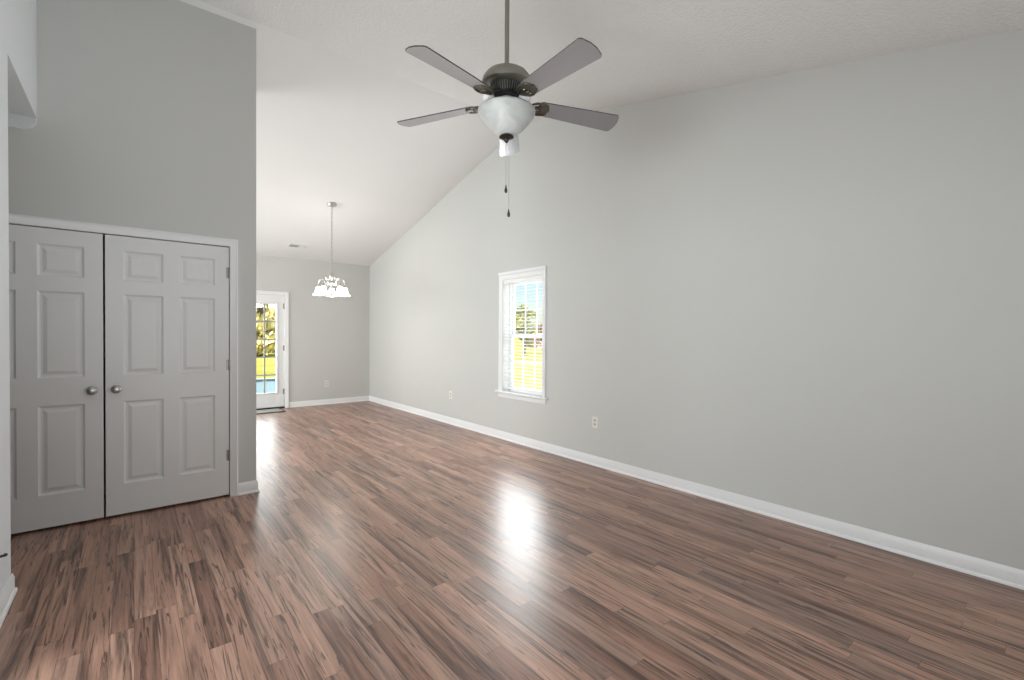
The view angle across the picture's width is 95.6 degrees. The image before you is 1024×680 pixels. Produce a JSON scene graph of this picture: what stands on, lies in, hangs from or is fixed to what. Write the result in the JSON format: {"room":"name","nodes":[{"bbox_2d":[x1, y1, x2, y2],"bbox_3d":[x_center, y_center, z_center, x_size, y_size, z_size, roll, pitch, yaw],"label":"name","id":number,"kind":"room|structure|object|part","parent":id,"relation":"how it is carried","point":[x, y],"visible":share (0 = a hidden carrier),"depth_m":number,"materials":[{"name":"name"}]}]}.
{"room":"empty living room","nodes":[
{"label":"empty living room","id":0,"kind":"room"},
{"bbox_2d":[0,0,36,593],"bbox_3d":[-1.453,-0.641,0.908,0.120,3.930,5.559,0,1,-39],"label":"wall","id":1,"kind":"structure","parent":0,"point":[18,18],"depth_m":2.34,"materials":[{"name":"white paint"}]},
{"bbox_2d":[0,573,17,627],"bbox_3d":[-2.317,1.258,1.999,0.131,0.098,0.975,0,1,-39],"label":"baseboard","id":2,"kind":"structure","parent":1,"relation":"attached to","point":[9,591],"depth_m":2.26,"materials":[{"name":"white paint"}]},
{"bbox_2d":[8,0,255,482],"bbox_3d":[-3.670,-0.662,2.764,3.806,3.904,0.120,0,1,-39],"label":"wall","id":3,"kind":"structure","parent":0,"point":[146,109],"depth_m":3.46,"materials":[{"name":"paint"}]},
{"bbox_2d":[8,112,36,129],"bbox_3d":[-3.269,-1.417,2.982,0.308,0.095,0.030,0,1,-39],"label":"trim","id":4,"kind":"structure","parent":3,"relation":"attached to","point":[16,121],"depth_m":3.02,"materials":[{"name":"white paint"}]},
{"bbox_2d":[9,224,103,533],"bbox_3d":[-3.206,0.260,3.067,0.762,2.024,0.098,0,1,-39],"label":"door","id":5,"kind":"structure","parent":3,"relation":"in","point":[56,275],"depth_m":3.17,"materials":[{"name":"white paint"}]},
{"bbox_3d":[-2.947,0.356,3.257,0.062,0.062,0.063,0,1,-39],"label":"knob","id":6,"kind":"part","parent":5,"relation":"part of","materials":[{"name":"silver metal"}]},
{"bbox_2d":[9,213,237,496],"bbox_3d":[-2.945,0.233,3.357,1.665,2.110,0.139,0,1,-39],"label":"door frame","id":7,"kind":"structure","parent":3,"relation":"attached to","point":[13,218],"depth_m":3.79,"materials":[{"name":"white paint"}]},
{"bbox_2d":[105,234,229,516],"bbox_3d":[-2.602,0.258,3.559,0.772,2.024,0.098,0,1,-39],"label":"door","id":8,"kind":"structure","parent":3,"relation":"in","point":[167,361],"depth_m":3.54,"materials":[{"name":"white paint"}]},
{"bbox_3d":[-2.844,0.356,3.340,0.062,0.062,0.063,0,1,-39],"label":"knob","id":9,"kind":"part","parent":8,"relation":"part of","materials":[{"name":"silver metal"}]},
{"bbox_2d":[238,479,259,494],"bbox_3d":[-2.452,1.232,4.200,0.155,0.098,0.802,0,1,-39],"label":"baseboard","id":10,"kind":"structure","parent":3,"relation":"attached to","point":[248,487],"depth_m":3.89,"materials":[{"name":"white paint"}]},
{"bbox_2d":[256,255,369,401],"bbox_3d":[-5.569,-0.135,7.258,6.840,2.728,0.150,0,1,-39],"label":"wall","id":11,"kind":"structure","parent":0,"point":[329,339],"depth_m":8.79,"materials":[{"name":"paint"}]},
{"bbox_2d":[256,294,284,408],"bbox_3d":[-4.434,0.199,8.128,0.829,1.992,0.056,0,1,-39],"label":"door","id":12,"kind":"structure","parent":11,"relation":"in","point":[273,399],"depth_m":8.29,"materials":[{"name":"white paint"}]},
{"bbox_3d":[-4.421,0.149,8.107,0.630,1.630,0.010,0,1,-39],"label":"glass frame","id":13,"kind":"part","parent":12,"relation":"part of","materials":[{"name":"clear glass"}]},
{"bbox_2d":[256,290,288,407],"bbox_3d":[-4.459,0.180,8.155,0.960,2.090,0.169,0,1,-39],"label":"door frame","id":14,"kind":"structure","parent":11,"relation":"attached to","point":[285,294],"depth_m":8.38,"materials":[{"name":"white paint"}]},
{"bbox_2d":[0,401,1023,679],"bbox_3d":[-2.244,1.353,3.289,7.070,0.120,10.600,0,1,-39],"label":"floor","id":15,"kind":"structure","parent":0,"point":[377,541],"depth_m":2.50,"materials":[{"name":"brown wood"}]},
{"bbox_2d":[256,406,284,409],"bbox_3d":[-4.468,1.213,8.170,0.832,0.024,0.160,0,1,-39],"label":"threshold","id":16,"kind":"object","parent":15,"relation":"on","point":[280,406],"visible":0.43,"depth_m":8.24,"materials":[{"name":"brown metal"}]},
{"bbox_2d":[256,408,285,414],"bbox_3d":[-4.355,1.220,7.824,0.920,0.017,0.420,0,1,-39],"label":"door mat","id":17,"kind":"object","parent":15,"relation":"on","point":[277,410],"visible":0.43,"depth_m":7.91,"materials":[{"name":"beige fabric"}]},
{"bbox_2d":[180,0,1023,265],"bbox_3d":[-2.223,-2.050,3.264,7.290,1.435,10.820,0,1,-39],"label":"ceiling","id":18,"kind":"structure","parent":0,"point":[335,79],"depth_m":3.90,"materials":[{"name":"white paint"}]},
{"bbox_2d":[287,243,308,248],"bbox_3d":[-3.671,-1.611,7.987,0.330,0.042,0.146,0,1,-39],"label":"ceiling vent","id":19,"kind":"object","parent":18,"relation":"in","point":[289,244],"visible":1,"depth_m":7.99,"materials":[{"name":"white metal"}]},
{"bbox_2d":[313,202,349,298],"bbox_3d":[-2.629,-1.306,6.829,0.505,1.412,0.523,0,1,-39],"label":"chandelier","id":20,"kind":"object","parent":18,"relation":"hanging from","point":[321,290],"visible":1,"depth_m":6.79,"materials":[{"name":"white glass"}]},
{"bbox_3d":[-2.837,-0.719,6.814,0.152,0.119,0.152,0,1,-17],"label":"lamp shade","id":21,"kind":"part","parent":20,"relation":"part of","materials":[{"name":"white glass"}]},
{"bbox_3d":[-2.695,-0.716,6.640,0.152,0.119,0.152,1,1,29],"label":"lamp shade","id":22,"kind":"part","parent":20,"relation":"part of","materials":[{"name":"white glass"}]},
{"bbox_3d":[-2.642,-1.475,6.816,0.015,0.949,0.016,0,1,6],"label":"chain","id":23,"kind":"part","parent":20,"relation":"part of","materials":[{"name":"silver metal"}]},
{"bbox_3d":[-2.487,-0.716,6.721,0.152,0.119,0.152,1,1,29],"label":"lamp shade","id":24,"kind":"part","parent":20,"relation":"part of","materials":[{"name":"white glass"}]},
{"bbox_3d":[-2.499,-0.719,6.944,0.152,0.119,0.152,0,1,-17],"label":"lamp shade","id":25,"kind":"part","parent":20,"relation":"part of","materials":[{"name":"white glass"}]},
{"bbox_2d":[397,0,618,216],"bbox_3d":[-0.014,-1.381,2.478,1.271,1.428,1.245,0,1,-39],"label":"ceiling fan","id":26,"kind":"object","parent":18,"relation":"hanging from","point":[506,110],"visible":1,"depth_m":2.42,"materials":[{"name":"grey wood"}]},
{"bbox_3d":[-0.426,-1.273,2.655,0.484,0.053,0.138,1,1,19],"label":"blade","id":27,"kind":"part","parent":26,"relation":"part of","materials":[{"name":"grey wood"}]},
{"bbox_3d":[-0.283,-1.267,2.182,0.138,0.053,0.484,1,1,37],"label":"blade","id":28,"kind":"part","parent":26,"relation":"part of","materials":[{"name":"grey wood"}]},
{"bbox_2d":[482,94,495,100],"bbox_3d":[-0.108,-1.311,2.517,0.096,0.067,0.088,0,1,-39],"label":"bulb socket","id":29,"kind":"object","parent":26,"relation":"attached to","point":[485,97],"depth_m":2.49,"materials":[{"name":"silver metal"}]},
{"bbox_2d":[490,79,522,96],"bbox_3d":[-0.029,-1.340,2.516,0.184,0.052,0.183,0,1,-39],"label":"vent","id":30,"kind":"object","parent":26,"relation":"attached to","point":[502,87],"depth_m":2.45,"materials":[{"name":"grey metal"}]},
{"bbox_3d":[-0.030,-1.176,2.518,0.312,0.140,0.312,0,1,-39],"label":"lamp shade","id":31,"kind":"part","parent":26,"relation":"part of","materials":[{"name":"white glass"}]},
{"bbox_3d":[-0.021,-1.274,2.937,0.138,0.053,0.484,0,1,1],"label":"blade","id":32,"kind":"part","parent":26,"relation":"part of","materials":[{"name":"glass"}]},
{"bbox_2d":[518,92,530,101],"bbox_3d":[0.050,-1.310,2.516,0.096,0.067,0.088,0,1,-39],"label":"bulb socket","id":33,"kind":"object","parent":26,"relation":"attached to","point":[526,98],"depth_m":2.49,"materials":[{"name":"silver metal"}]},
{"bbox_3d":[0.211,-1.264,2.172,0.138,0.053,0.484,0,1,-35],"label":"blade","id":34,"kind":"part","parent":26,"relation":"part of","materials":[{"name":"grey wood"}]},
{"bbox_3d":[0.373,-1.268,2.639,0.484,0.053,0.138,0,1,-17],"label":"blade","id":35,"kind":"part","parent":26,"relation":"part of","materials":[{"name":"grey wood"}]},
{"bbox_2d":[369,28,1023,569],"bbox_3d":[0.431,-0.681,5.450,0.180,3.930,10.520,0,1,-39],"label":"wall","id":36,"kind":"structure","parent":0,"point":[803,291],"depth_m":3.43,"materials":[{"name":"paint"}]},
{"bbox_2d":[495,265,547,404],"bbox_3d":[0.167,-0.061,5.737,0.220,1.600,0.969,0,1,-39],"label":"window","id":37,"kind":"structure","parent":36,"relation":"in","point":[504,290],"depth_m":5.93,"materials":[{"name":"white paint"}]},
{"bbox_2d":[504,275,542,393],"bbox_3d":[0.143,-0.067,5.718,0.078,1.385,0.741,0,1,-39],"label":"window blind","id":38,"kind":"object","parent":37,"relation":"attached to","point":[536,278],"visible":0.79,"depth_m":5.71,"materials":[{"name":"white plastic"}]},
{"bbox_3d":[0.148,0.614,5.732,0.052,0.022,0.725,0,1,-39],"label":"rail","id":39,"kind":"part","parent":38,"relation":"part of","materials":[{"name":"white plastic"}]},
{"bbox_3d":[0.146,-0.045,5.731,0.054,1.329,0.002,0,1,-39],"label":"ladder cord","id":40,"kind":"part","parent":38,"relation":"part of","materials":[{"name":"white fabric"}]},
{"bbox_3d":[0.308,-0.042,5.534,0.054,1.329,0.002,0,1,-39],"label":"ladder cord","id":41,"kind":"part","parent":38,"relation":"part of","materials":[{"name":"white fabric"}]},
{"bbox_3d":[0.210,0.284,5.777,0.028,0.699,0.701,0,1,-39],"label":"sash","id":42,"kind":"part","parent":37,"relation":"part of","materials":[{"name":"white plastic"}]},
{"bbox_3d":[0.238,-0.381,5.790,0.028,0.716,0.701,0,1,-39],"label":"sash","id":43,"kind":"part","parent":37,"relation":"part of","materials":[{"name":"clear glass"}]},
{"bbox_2d":[592,416,597,427],"bbox_3d":[0.855,0.848,4.788,0.009,0.116,0.072,0,1,-39],"label":"wall outlet","id":44,"kind":"object","parent":36,"relation":"attached to","point":[594,419],"visible":1,"depth_m":4.79,"materials":[{"name":"beige plastic"}]},
{"bbox_2d":[289,396,1023,589],"bbox_3d":[-0.230,1.237,4.942,1.497,0.098,10.220,0,1,-39],"label":"baseboard","id":45,"kind":"structure","parent":36,"relation":"attached to","point":[1006,575],"depth_m":3.46,"materials":[{"name":"white paint"}]},
{"label":"outside","id":46,"kind":"structure","parent":0,"visible":0},
{"bbox_2d":[256,338,541,389],"bbox_3d":[3.790,0.443,112.772,260.000,0.236,230.000,0,1,-39],"label":"ground","id":47,"kind":"structure","parent":46,"point":[269,362],"depth_m":24.44,"materials":[{"name":"yellow plant"}]},
{"bbox_2d":[256,303,274,356],"bbox_3d":[-18.323,-2.789,32.852,4.601,8.999,5.302,1,1,39],"label":"tree","id":48,"kind":"object","parent":47,"relation":"on","point":[269,326],"visible":0.13,"depth_m":32.14,"materials":[{"name":"green plant"}]},
{"bbox_2d":[256,304,274,352],"bbox_3d":[-20.685,-3.198,40.324,5.488,10.138,4.852,0,1,-8],"label":"tree","id":49,"kind":"object","parent":47,"relation":"on","point":[270,311],"visible":0.05,"depth_m":38.93,"materials":[{"name":"green plant"}]},
{"bbox_2d":[515,304,537,355],"bbox_3d":[0.870,-0.794,38.026,2.407,4.350,2.091,0,1,-39],"label":"tree","id":50,"kind":"object","parent":47,"relation":"on","point":[520,314],"visible":0.62,"depth_m":37.94,"materials":[{"name":"green plant"}]},
{"bbox_2d":[529,329,541,347],"bbox_3d":[3.747,-0.304,59.997,4.000,2.684,3.700,0,1,1],"label":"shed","id":51,"kind":"object","parent":47,"relation":"on","point":[532,339],"visible":0.04,"depth_m":58.42,"materials":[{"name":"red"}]},
{"bbox_2d":[537,324,541,346],"bbox_3d":[3.076,-0.215,45.970,1.286,3.029,1.468,0,1,-12],"label":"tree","id":52,"kind":"object","parent":47,"relation":"on","point":[541,324],"visible":0.22,"depth_m":46.00,"materials":[{"name":"green plant"}]},
{"bbox_3d":[-5.007,1.428,9.392,5.100,0.360,2.390,0,1,-39],"label":"floor","id":53,"kind":"structure","parent":47,"relation":"on","visible":0},
{"bbox_2d":[256,377,274,392],"bbox_3d":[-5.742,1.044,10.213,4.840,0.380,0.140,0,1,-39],"label":"swimming pool","id":54,"kind":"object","parent":53,"relation":"on","point":[269,382],"depth_m":10.37,"materials":[{"name":"blue liquid"}]},
{"bbox_2d":[275,304,275,391],"bbox_3d":[-5.251,-0.086,10.434,0.105,2.640,0.090,0,1,-39],"label":"porch post","id":55,"kind":"object","parent":53,"relation":"on","point":[275,304],"visible":0.03,"depth_m":10.41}
]}

